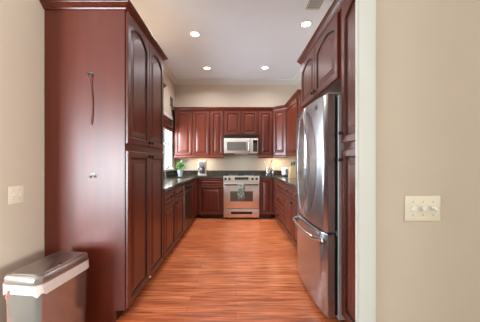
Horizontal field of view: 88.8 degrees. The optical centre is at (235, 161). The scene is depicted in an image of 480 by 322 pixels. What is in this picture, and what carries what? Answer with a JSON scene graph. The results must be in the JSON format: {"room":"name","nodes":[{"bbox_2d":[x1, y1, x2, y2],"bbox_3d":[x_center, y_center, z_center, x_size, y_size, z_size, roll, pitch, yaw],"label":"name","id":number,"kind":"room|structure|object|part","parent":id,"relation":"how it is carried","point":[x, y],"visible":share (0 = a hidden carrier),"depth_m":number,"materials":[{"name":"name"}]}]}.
{"room":"kitchen","nodes":[
{"label":"kitchen","id":0,"kind":"room"},
{"bbox_2d":[0,0,174,321],"bbox_3d":[-1.520,-0.365,3.645,0.120,3.170,4.450,0,0,0],"label":"wall","id":1,"kind":"structure","parent":0,"point":[22,22],"depth_m":1.68,"materials":[{"name":"beige paint"}]},
{"bbox_2d":[8,185,23,204],"bbox_3d":[-1.450,0.216,1.622,0.017,0.116,0.116,0,0,0],"label":"switch plate","id":2,"kind":"object","parent":1,"relation":"attached to","point":[15,193],"visible":1,"depth_m":1.62,"materials":[{"name":"beige plastic"}]},
{"bbox_2d":[164,111,172,170],"bbox_3d":[-1.480,-0.427,4.765,0.130,1.195,1.680,0,0,0],"label":"window","id":3,"kind":"structure","parent":1,"relation":"in","point":[165,113],"depth_m":5.48,"materials":[{"name":"white glass"}]},
{"bbox_2d":[164,115,172,131],"bbox_3d":[-1.421,-0.806,4.765,0.034,0.282,1.430,0,0,0],"label":"roman shade","id":4,"kind":"object","parent":3,"relation":"attached to","point":[168,123],"visible":0.35,"depth_m":5.11,"materials":[{"name":"brown fabric"}]},
{"bbox_2d":[116,215,346,321],"bbox_3d":[1.250,1.260,3.600,11.700,0.080,4.800,0,0,0],"label":"floor","id":5,"kind":"structure","parent":0,"point":[219,269],"depth_m":2.50,"materials":[{"name":"brown wood"}]},
{"bbox_2d":[3,251,88,321],"bbox_3d":[-1.189,0.927,1.562,0.259,0.585,0.426,0,0,7],"label":"trash can","id":6,"kind":"object","parent":5,"relation":"on","point":[51,288],"visible":1,"depth_m":1.46,"materials":[{"name":"silver metal"}]},
{"bbox_3d":[-1.188,0.662,1.568,0.248,0.048,0.401,0,0,7],"label":"lid","id":7,"kind":"part","parent":6,"relation":"part of","materials":[{"name":"silver metal"}]},
{"bbox_2d":[39,0,167,321],"bbox_3d":[-1.125,0.007,2.335,0.665,2.426,1.050,0,0,0],"label":"pantry cabinet","id":8,"kind":"object","parent":5,"relation":"on","point":[115,216],"visible":1,"depth_m":1.86,"materials":[{"name":"brown wood"}]},
{"bbox_3d":[-1.152,0.022,1.875,0.610,2.395,0.020,0,0,0],"label":"panel","id":9,"kind":"part","parent":8,"relation":"part of","materials":[{"name":"brown wood"}]},
{"bbox_3d":[-1.125,-1.182,2.335,0.665,0.048,1.050,0,0,0],"label":"crown moulding","id":10,"kind":"part","parent":8,"relation":"part of","materials":[{"name":"brown wood"}]},
{"bbox_3d":[-0.835,0.518,2.104,0.020,1.207,0.458,0,0,0],"label":"door","id":11,"kind":"part","parent":8,"relation":"part of","materials":[{"name":"brown wood"}]},
{"bbox_3d":[-0.835,-0.646,2.104,0.020,1.003,0.458,0,0,0],"label":"door","id":12,"kind":"part","parent":8,"relation":"part of","materials":[{"name":"brown wood"}]},
{"bbox_3d":[-0.835,0.518,2.565,0.020,1.207,0.456,0,0,0],"label":"door","id":13,"kind":"part","parent":8,"relation":"part of","materials":[{"name":"brown wood"}]},
{"bbox_3d":[-0.835,-0.646,2.565,0.020,1.003,0.456,0,0,0],"label":"door","id":14,"kind":"part","parent":8,"relation":"part of","materials":[{"name":"brown wood"}]},
{"bbox_3d":[-1.104,-0.667,1.843,0.037,0.034,0.043,0,0,0],"label":"wall hook","id":15,"kind":"object","parent":8,"relation":"attached to","visible":0},
{"bbox_2d":[87,73,92,123],"bbox_3d":[-1.101,-0.473,1.843,0.018,0.379,0.037,0,0,29],"label":"hanging cord","id":16,"kind":"object","parent":15,"relation":"hanging from","point":[88,73],"visible":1,"depth_m":1.85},
{"bbox_2d":[164,185,183,258],"bbox_3d":[-1.126,0.784,3.338,0.662,0.872,1.059,0,0,0],"label":"base cabinet","id":17,"kind":"object","parent":5,"relation":"on","point":[173,198],"visible":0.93,"depth_m":3.23,"materials":[{"name":"brown wood"}]},
{"bbox_3d":[-0.835,0.431,3.078,0.020,0.147,0.514,0,0,0],"label":"drawer","id":18,"kind":"part","parent":17,"relation":"part of","materials":[{"name":"brown wood"}]},
{"bbox_3d":[-0.835,0.820,3.078,0.020,0.610,0.514,0,0,0],"label":"door","id":19,"kind":"part","parent":17,"relation":"part of","materials":[{"name":"brown wood"}]},
{"bbox_3d":[-0.835,0.820,3.599,0.020,0.610,0.514,0,0,0],"label":"door","id":20,"kind":"part","parent":17,"relation":"part of","materials":[{"name":"brown wood"}]},
{"bbox_3d":[-0.835,0.431,3.599,0.020,0.147,0.514,0,0,0],"label":"drawer","id":21,"kind":"part","parent":17,"relation":"part of","materials":[{"name":"brown wood"}]},
{"bbox_2d":[183,181,190,232],"bbox_3d":[-1.116,0.786,4.171,0.642,0.868,0.602,0,0,0],"label":"dishwasher","id":22,"kind":"object","parent":5,"relation":"on","point":[187,186],"visible":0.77,"depth_m":4.13,"materials":[{"name":"black plastic"}]},
{"bbox_3d":[-0.829,0.737,3.877,0.036,0.766,0.014,0,0,0],"label":"edge trim","id":23,"kind":"part","parent":22,"relation":"part of","materials":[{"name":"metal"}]},
{"bbox_3d":[-0.834,0.802,4.178,0.034,0.635,0.586,0,0,0],"label":"door","id":24,"kind":"part","parent":22,"relation":"part of","materials":[{"name":"black plastic"}]},
{"bbox_3d":[-0.833,0.416,4.178,0.036,0.124,0.586,0,0,0],"label":"control panel","id":25,"kind":"part","parent":22,"relation":"part of","materials":[{"name":"black plastic"}]},
{"bbox_2d":[191,179,196,221],"bbox_3d":[-1.126,0.784,4.871,0.662,0.872,0.782,0,0,0],"label":"base cabinet","id":26,"kind":"object","parent":5,"relation":"on","point":[193,182],"visible":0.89,"depth_m":4.81,"materials":[{"name":"brown wood"}]},
{"bbox_3d":[-0.835,0.742,4.680,0.020,0.767,0.376,0,0,0],"label":"door","id":27,"kind":"part","parent":26,"relation":"part of","materials":[{"name":"brown wood"}]},
{"bbox_3d":[-0.835,0.742,5.043,0.020,0.767,0.338,0,0,0],"label":"door","id":28,"kind":"part","parent":26,"relation":"part of","materials":[{"name":"brown wood"}]},
{"bbox_2d":[197,178,222,217],"bbox_3d":[-0.865,0.784,5.540,1.185,0.872,0.654,0,0,0],"label":"base cabinet","id":29,"kind":"object","parent":5,"relation":"on","point":[209,190],"visible":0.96,"depth_m":5.24,"materials":[{"name":"brown wood"}]},
{"bbox_2d":[164,175,223,191],"bbox_3d":[-0.865,0.327,4.338,1.186,0.038,3.059,0,0,0],"label":"countertop","id":30,"kind":"structure","parent":29,"relation":"on","point":[170,182],"depth_m":4.31,"materials":[{"name":"stone"}]},
{"bbox_2d":[173,160,186,175],"bbox_3d":[-1.229,0.137,5.332,0.399,0.341,0.358,0,0,17],"label":"potted plant","id":31,"kind":"object","parent":30,"relation":"on","point":[180,172],"visible":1,"depth_m":5.32,"materials":[{"name":"green plant"}]},
{"bbox_3d":[-1.220,0.242,5.360,0.132,0.129,0.132,0,0,0],"label":"pot","id":32,"kind":"part","parent":31,"relation":"part of","materials":[{"name":"ceramic"}]},
{"bbox_2d":[198,161,206,175],"bbox_3d":[-0.745,0.140,5.401,0.196,0.334,0.238,0,0,-9],"label":"coffee maker","id":33,"kind":"object","parent":30,"relation":"on","point":[201,164],"visible":0.98,"depth_m":5.31,"materials":[{"name":"silver metal"}]},
{"bbox_2d":[164,170,280,176],"bbox_3d":[-0.005,0.255,4.338,2.906,0.105,3.059,0,0,0],"label":"granite upstand","id":34,"kind":"object","parent":30,"relation":"on","point":[185,172],"visible":0.33,"depth_m":5.85,"materials":[{"name":"black stone"}]},
{"bbox_3d":[-0.540,0.431,5.252,0.513,0.147,0.020,0,0,0],"label":"drawer","id":35,"kind":"part","parent":29,"relation":"part of","materials":[{"name":"brown wood"}]},
{"bbox_3d":[-0.540,0.820,5.252,0.513,0.610,0.020,0,0,0],"label":"door","id":36,"kind":"part","parent":29,"relation":"part of","materials":[{"name":"brown wood"}]},
{"bbox_2d":[223,175,259,218],"bbox_3d":[0.116,0.757,5.490,0.768,0.925,0.699,0,0,0],"label":"range","id":37,"kind":"object","parent":5,"relation":"on","point":[232,208],"visible":0.99,"depth_m":5.19,"materials":[{"name":"silver metal"}]},
{"bbox_2d":[224,175,257,175],"bbox_3d":[0.116,0.306,5.532,0.768,0.016,0.615,0,0,0],"label":"cooktop","id":38,"kind":"object","parent":37,"relation":"in","point":[224,175],"depth_m":5.41,"materials":[{"name":"black glass"}]},
{"bbox_2d":[238,184,244,200],"bbox_3d":[0.111,0.633,5.148,0.153,0.354,0.041,0,0,0],"label":"dish towel","id":39,"kind":"object","parent":37,"relation":"hanging from","point":[241,187],"visible":1,"depth_m":5.13,"materials":[{"name":"grey fabric"}]},
{"bbox_3d":[0.116,1.081,5.214,0.755,0.167,0.038,0,0,0],"label":"storage drawer","id":40,"kind":"part","parent":37,"relation":"part of","materials":[{"name":"silver metal"}]},
{"bbox_3d":[0.116,0.707,5.213,0.755,0.557,0.040,0,0,0],"label":"oven door","id":41,"kind":"part","parent":37,"relation":"part of","materials":[{"name":"silver metal"}]},
{"bbox_3d":[0.116,0.357,5.218,0.767,0.125,0.034,0,0,0],"label":"control panel","id":42,"kind":"part","parent":37,"relation":"part of","materials":[{"name":"silver metal"}]},
{"bbox_2d":[259,178,273,217],"bbox_3d":[0.975,0.784,5.540,0.944,0.872,0.654,0,0,0],"label":"base cabinet","id":43,"kind":"object","parent":5,"relation":"on","point":[266,185],"visible":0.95,"depth_m":5.25,"materials":[{"name":"brown wood"}]},
{"bbox_2d":[274,179,284,228],"bbox_3d":[1.106,0.784,4.676,0.682,0.872,1.172,0,0,0],"label":"base cabinet","id":44,"kind":"object","parent":5,"relation":"on","point":[278,185],"visible":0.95,"depth_m":4.52,"materials":[{"name":"brown wood"}]},
{"bbox_3d":[0.808,0.979,4.551,0.020,0.293,0.902,0,0,0],"label":"drawer","id":45,"kind":"part","parent":44,"relation":"part of","materials":[{"name":"brown wood"}]},
{"bbox_3d":[0.808,0.678,4.551,0.020,0.283,0.902,0,0,0],"label":"drawer","id":46,"kind":"part","parent":44,"relation":"part of","materials":[{"name":"brown wood"}]},
{"bbox_3d":[0.808,0.442,4.551,0.020,0.167,0.902,0,0,0],"label":"drawer","id":47,"kind":"part","parent":44,"relation":"part of","materials":[{"name":"brown wood"}]},
{"bbox_2d":[284,184,296,246],"bbox_3d":[1.106,0.784,3.464,0.682,0.872,1.248,0,0,0],"label":"base cabinet","id":48,"kind":"object","parent":5,"relation":"on","point":[290,193],"visible":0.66,"depth_m":3.59,"materials":[{"name":"brown wood"}]},
{"bbox_2d":[258,175,296,187],"bbox_3d":[0.976,0.327,4.354,0.945,0.038,3.028,0,0,0],"label":"countertop","id":49,"kind":"structure","parent":48,"relation":"on","point":[289,181],"depth_m":4.45,"materials":[{"name":"stone"}]},
{"bbox_2d":[266,168,270,175],"bbox_3d":[0.720,0.217,5.500,0.110,0.179,0.110,0,0,0],"label":"utensil holder","id":50,"kind":"object","parent":49,"relation":"on","point":[268,170],"visible":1,"depth_m":5.45,"materials":[{"name":"silver metal"}]},
{"bbox_2d":[281,167,289,176],"bbox_3d":[1.067,0.207,5.239,0.170,0.200,0.262,0,0,17],"label":"toaster","id":51,"kind":"object","parent":49,"relation":"on","point":[284,170],"visible":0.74,"depth_m":5.14,"materials":[{"name":"silver metal"}]},
{"bbox_2d":[288,161,295,177],"bbox_3d":[1.115,0.140,4.780,0.170,0.333,0.110,0,0,0],"label":"knife block","id":52,"kind":"object","parent":49,"relation":"on","point":[292,170],"visible":0.75,"depth_m":4.72,"materials":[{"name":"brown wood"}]},
{"bbox_3d":[0.808,0.442,3.772,0.020,0.167,0.609,0,0,0],"label":"drawer","id":53,"kind":"part","parent":48,"relation":"part of","materials":[{"name":"brown wood"}]},
{"bbox_3d":[0.808,0.831,3.772,0.020,0.588,0.609,0,0,0],"label":"door","id":54,"kind":"part","parent":48,"relation":"part of","materials":[{"name":"brown wood"}]},
{"bbox_3d":[0.808,0.442,3.156,0.020,0.167,0.609,0,0,0],"label":"drawer","id":55,"kind":"part","parent":48,"relation":"part of","materials":[{"name":"brown wood"}]},
{"bbox_3d":[0.808,0.831,3.156,0.020,0.588,0.609,0,0,0],"label":"door","id":56,"kind":"part","parent":48,"relation":"part of","materials":[{"name":"brown wood"}]},
{"bbox_2d":[293,92,344,320],"bbox_3d":[1.010,0.344,2.298,0.839,1.752,0.920,0,0,0],"label":"refrigerator","id":57,"kind":"object","parent":5,"relation":"on","point":[319,146],"visible":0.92,"depth_m":1.92,"materials":[{"name":"grey metal"}]},
{"bbox_3d":[0.618,0.015,2.394,0.038,0.984,0.175,0,0,-10],"label":"handle","id":58,"kind":"part","parent":57,"relation":"part of","materials":[{"name":"metal"}]},
{"bbox_3d":[0.696,0.010,2.529,0.092,1.050,0.455,0,0,0],"label":"door","id":59,"kind":"part","parent":57,"relation":"part of","materials":[{"name":"silver metal"}]},
{"bbox_3d":[0.619,0.015,2.178,0.038,0.986,0.218,0,0,7],"label":"handle","id":60,"kind":"part","parent":57,"relation":"part of","materials":[{"name":"metal"}]},
{"bbox_3d":[0.634,0.611,2.298,0.086,0.046,0.812,0,0,0],"label":"handle","id":61,"kind":"part","parent":57,"relation":"part of","materials":[{"name":"metal"}]},
{"bbox_3d":[0.696,0.862,2.298,0.092,0.627,0.916,0,0,0],"label":"freezer drawer","id":62,"kind":"part","parent":57,"relation":"part of","materials":[{"name":"silver metal"}]},
{"bbox_3d":[0.696,0.010,2.067,0.092,1.050,0.455,0,0,0],"label":"door","id":63,"kind":"part","parent":57,"relation":"part of","materials":[{"name":"silver metal"}]},
{"bbox_2d":[338,0,354,321],"bbox_3d":[1.096,-0.006,1.536,0.702,2.452,0.565,0,0,0],"label":"pantry cabinet","id":64,"kind":"object","parent":5,"relation":"on","point":[348,6],"visible":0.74,"depth_m":1.70,"materials":[{"name":"brown wood"}]},
{"bbox_3d":[0.788,0.518,1.536,0.020,1.213,0.547,0,0,0],"label":"door","id":65,"kind":"part","parent":64,"relation":"part of","materials":[{"name":"brown wood"}]},
{"bbox_3d":[0.788,-0.646,1.536,0.020,1.012,0.547,0,0,0],"label":"door","id":66,"kind":"part","parent":64,"relation":"part of","materials":[{"name":"brown wood"}]},
{"bbox_2d":[130,0,333,78],"bbox_3d":[1.250,-2.000,1.350,11.700,0.100,9.300,0,0,0],"label":"ceiling","id":67,"kind":"structure","parent":0,"point":[237,38],"depth_m":3.75,"materials":[{"name":"paint"}]},
{"bbox_2d":[189,31,200,36],"bbox_3d":[-0.625,-1.945,3.730,0.172,0.010,0.172,0,0,0],"label":"recessed light","id":68,"kind":"object","parent":67,"relation":"in","point":[192,33],"visible":1,"depth_m":3.73,"materials":[{"name":"white plastic"}]},
{"bbox_2d":[300,20,311,27],"bbox_3d":[0.990,-1.945,3.460,0.172,0.010,0.172,0,0,0],"label":"recessed light","id":69,"kind":"object","parent":67,"relation":"in","point":[304,24],"visible":1,"depth_m":3.46,"materials":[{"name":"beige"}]},
{"bbox_2d":[302,0,326,11],"bbox_3d":[0.970,-1.944,3.020,0.250,0.012,0.280,0,0,0],"label":"ceiling vent","id":70,"kind":"object","parent":67,"relation":"in","point":[310,5],"visible":1,"depth_m":3.05,"materials":[{"name":"white plastic"}]},
{"bbox_2d":[175,85,296,169],"bbox_3d":[-0.005,-0.365,5.930,3.150,3.170,0.120,0,0,0],"label":"wall","id":71,"kind":"structure","parent":0,"point":[185,95],"depth_m":5.87,"materials":[{"name":"beige paint"}]},
{"bbox_2d":[172,107,209,157],"bbox_3d":[-1.014,-0.659,5.676,0.853,1.146,0.383,0,0,0],"label":"upper cabinet","id":72,"kind":"object","parent":71,"relation":"attached to","point":[192,124],"visible":0.99,"depth_m":5.52,"materials":[{"name":"brown wood"}]},
{"bbox_3d":[-1.181,-0.651,5.528,0.367,0.987,0.020,0,0,0],"label":"door","id":73,"kind":"part","parent":72,"relation":"part of","materials":[{"name":"brown wood"}]},
{"bbox_3d":[-1.014,-1.194,5.676,0.853,0.077,0.383,0,0,0],"label":"crown moulding","id":74,"kind":"part","parent":72,"relation":"part of","materials":[{"name":"brown wood"}]},
{"bbox_3d":[-0.996,-0.117,5.694,0.818,0.063,0.348,0,0,0],"label":"light rail","id":75,"kind":"part","parent":72,"relation":"part of","materials":[{"name":"brown wood"}]},
{"bbox_3d":[-0.790,-0.651,5.528,0.367,0.987,0.020,0,0,0],"label":"door","id":76,"kind":"part","parent":72,"relation":"part of","materials":[{"name":"brown wood"}]},
{"bbox_2d":[210,107,224,157],"bbox_3d":[-0.428,-0.659,5.676,0.313,1.146,0.383,0,0,0],"label":"upper cabinet","id":77,"kind":"object","parent":71,"relation":"attached to","point":[216,113],"visible":0.99,"depth_m":5.52,"materials":[{"name":"brown wood"}]},
{"bbox_3d":[-0.428,-0.117,5.530,0.313,0.063,0.020,0,0,0],"label":"light rail","id":78,"kind":"part","parent":77,"relation":"part of","materials":[{"name":"brown wood"}]},
{"bbox_3d":[-0.428,-0.651,5.528,0.273,0.987,0.020,0,0,0],"label":"door","id":79,"kind":"part","parent":77,"relation":"part of","materials":[{"name":"brown wood"}]},
{"bbox_3d":[-0.428,-1.194,5.513,0.313,0.077,0.055,0,0,0],"label":"crown moulding","id":80,"kind":"part","parent":77,"relation":"part of","materials":[{"name":"brown wood"}]},
{"bbox_2d":[224,107,257,134],"bbox_3d":[0.114,-0.918,5.676,0.767,0.627,0.383,0,0,0],"label":"upper cabinet","id":81,"kind":"object","parent":71,"relation":"attached to","point":[237,120],"visible":0.99,"depth_m":5.52,"materials":[{"name":"brown wood"}]},
{"bbox_3d":[-0.074,-0.879,5.528,0.352,0.532,0.020,0,0,0],"label":"door","id":82,"kind":"part","parent":81,"relation":"part of","materials":[{"name":"brown wood"}]},
{"bbox_2d":[224,135,257,153],"bbox_3d":[0.113,-0.393,5.633,0.758,0.418,0.469,0,0,0],"label":"microwave oven","id":83,"kind":"object","parent":81,"relation":"attached to","point":[233,144],"visible":1,"depth_m":5.44,"materials":[{"name":"silver metal"}]},
{"bbox_3d":[0.026,-0.359,5.452,0.585,0.338,0.032,0,0,0],"label":"door","id":84,"kind":"part","parent":83,"relation":"part of","materials":[{"name":"silver metal"}]},
{"bbox_3d":[0.407,-0.359,5.452,0.170,0.338,0.032,0,0,0],"label":"control panel","id":85,"kind":"part","parent":83,"relation":"part of","materials":[{"name":"silver metal"}]},
{"bbox_3d":[0.114,-1.194,5.513,0.767,0.077,0.055,0,0,0],"label":"crown moulding","id":86,"kind":"part","parent":81,"relation":"part of","materials":[{"name":"brown wood"}]},
{"bbox_3d":[0.301,-0.879,5.528,0.352,0.532,0.020,0,0,0],"label":"door","id":87,"kind":"part","parent":81,"relation":"part of","materials":[{"name":"brown wood"}]},
{"bbox_2d":[257,107,272,157],"bbox_3d":[0.668,-0.659,5.676,0.339,1.146,0.383,0,0,0],"label":"upper cabinet","id":88,"kind":"object","parent":71,"relation":"attached to","point":[265,114],"visible":0.99,"depth_m":5.52,"materials":[{"name":"brown wood"}]},
{"bbox_3d":[0.668,-0.117,5.530,0.339,0.063,0.020,0,0,0],"label":"light rail","id":89,"kind":"part","parent":88,"relation":"part of","materials":[{"name":"brown wood"}]},
{"bbox_3d":[0.668,-1.194,5.513,0.339,0.077,0.055,0,0,0],"label":"crown moulding","id":90,"kind":"part","parent":88,"relation":"part of","materials":[{"name":"brown wood"}]},
{"bbox_2d":[272,105,286,157],"bbox_3d":[1.132,-0.659,5.557,0.630,1.146,0.619,0,0,0],"label":"upper cabinet","id":91,"kind":"object","parent":71,"relation":"attached to","point":[279,112],"visible":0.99,"depth_m":5.39,"materials":[{"name":"brown wood"}]},
{"bbox_3d":[0.950,-1.194,5.386,0.055,0.077,0.375,0,0,-44],"label":"crown moulding","id":92,"kind":"part","parent":91,"relation":"part of","materials":[{"name":"brown wood"}]},
{"bbox_3d":[0.963,-0.117,5.398,0.020,0.063,0.375,0,0,-44],"label":"light rail","id":93,"kind":"part","parent":91,"relation":"part of","materials":[{"name":"brown wood"}]},
{"bbox_2d":[297,79,300,88],"bbox_3d":[1.510,-0.365,3.558,0.120,3.170,4.625,0,0,0],"label":"wall","id":94,"kind":"structure","parent":0,"point":[299,82],"depth_m":5.59,"materials":[{"name":"beige paint"}]},
{"bbox_2d":[164,60,300,84],"bbox_3d":[-0.005,-1.902,3.558,2.910,0.094,4.625,0,0,0],"label":"trim","id":95,"kind":"structure","parent":94,"relation":"attached to","point":[167,69],"depth_m":5.80,"materials":[{"name":"beige paint"}]},
{"bbox_2d":[285,89,302,157],"bbox_3d":[1.246,-0.659,4.711,0.402,1.146,1.115,0,0,0],"label":"upper cabinet","id":96,"kind":"object","parent":94,"relation":"attached to","point":[293,105],"visible":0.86,"depth_m":4.68,"materials":[{"name":"brown wood"}]},
{"bbox_3d":[1.264,-0.117,4.729,0.367,0.063,1.080,0,0,0],"label":"light rail","id":97,"kind":"part","parent":96,"relation":"part of","materials":[{"name":"brown wood"}]},
{"bbox_3d":[1.088,-0.651,4.809,0.020,0.987,0.880,0,0,0],"label":"door","id":98,"kind":"part","parent":96,"relation":"part of","materials":[{"name":"brown wood"}]},
{"bbox_3d":[1.246,-1.194,4.711,0.402,0.077,1.115,0,0,0],"label":"crown moulding","id":99,"kind":"part","parent":96,"relation":"part of","materials":[{"name":"brown wood"}]},
{"bbox_2d":[297,0,341,108],"bbox_3d":[1.096,-0.933,2.409,0.702,0.597,1.173,0,0,0],"label":"upper cabinet","id":100,"kind":"object","parent":94,"relation":"attached to","point":[320,61],"visible":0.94,"depth_m":2.18,"materials":[{"name":"brown wood"}]},
{"bbox_3d":[0.788,-0.900,2.678,0.020,0.504,0.500,0,0,0],"label":"door","id":101,"kind":"part","parent":100,"relation":"part of","materials":[{"name":"brown wood"}]},
{"bbox_3d":[1.096,-1.194,2.409,0.702,0.077,1.173,0,0,0],"label":"crown moulding","id":102,"kind":"part","parent":100,"relation":"part of","materials":[{"name":"brown wood"}]},
{"bbox_3d":[0.788,-0.900,2.154,0.020,0.504,0.532,0,0,0],"label":"door","id":103,"kind":"part","parent":100,"relation":"part of","materials":[{"name":"brown wood"}]},
{"bbox_2d":[376,0,479,321],"bbox_3d":[3.857,-0.365,1.185,6.485,3.170,0.120,0,0,0],"label":"wall","id":104,"kind":"structure","parent":0,"point":[428,51],"depth_m":1.12,"materials":[{"name":"beige paint"}]},
{"bbox_2d":[355,0,375,321],"bbox_3d":[0.590,-0.364,1.113,0.087,3.169,0.022,0,0,0],"label":"trim","id":105,"kind":"structure","parent":104,"relation":"attached to","point":[365,10],"depth_m":1.10,"materials":[{"name":"beige paint"}]},
{"bbox_2d":[405,196,439,220],"bbox_3d":[0.854,0.212,1.112,0.163,0.116,0.024,0,0,0],"label":"switch plate","id":106,"kind":"object","parent":104,"relation":"attached to","point":[417,208],"visible":1,"depth_m":1.12,"materials":[{"name":"beige plastic"}]}
]}

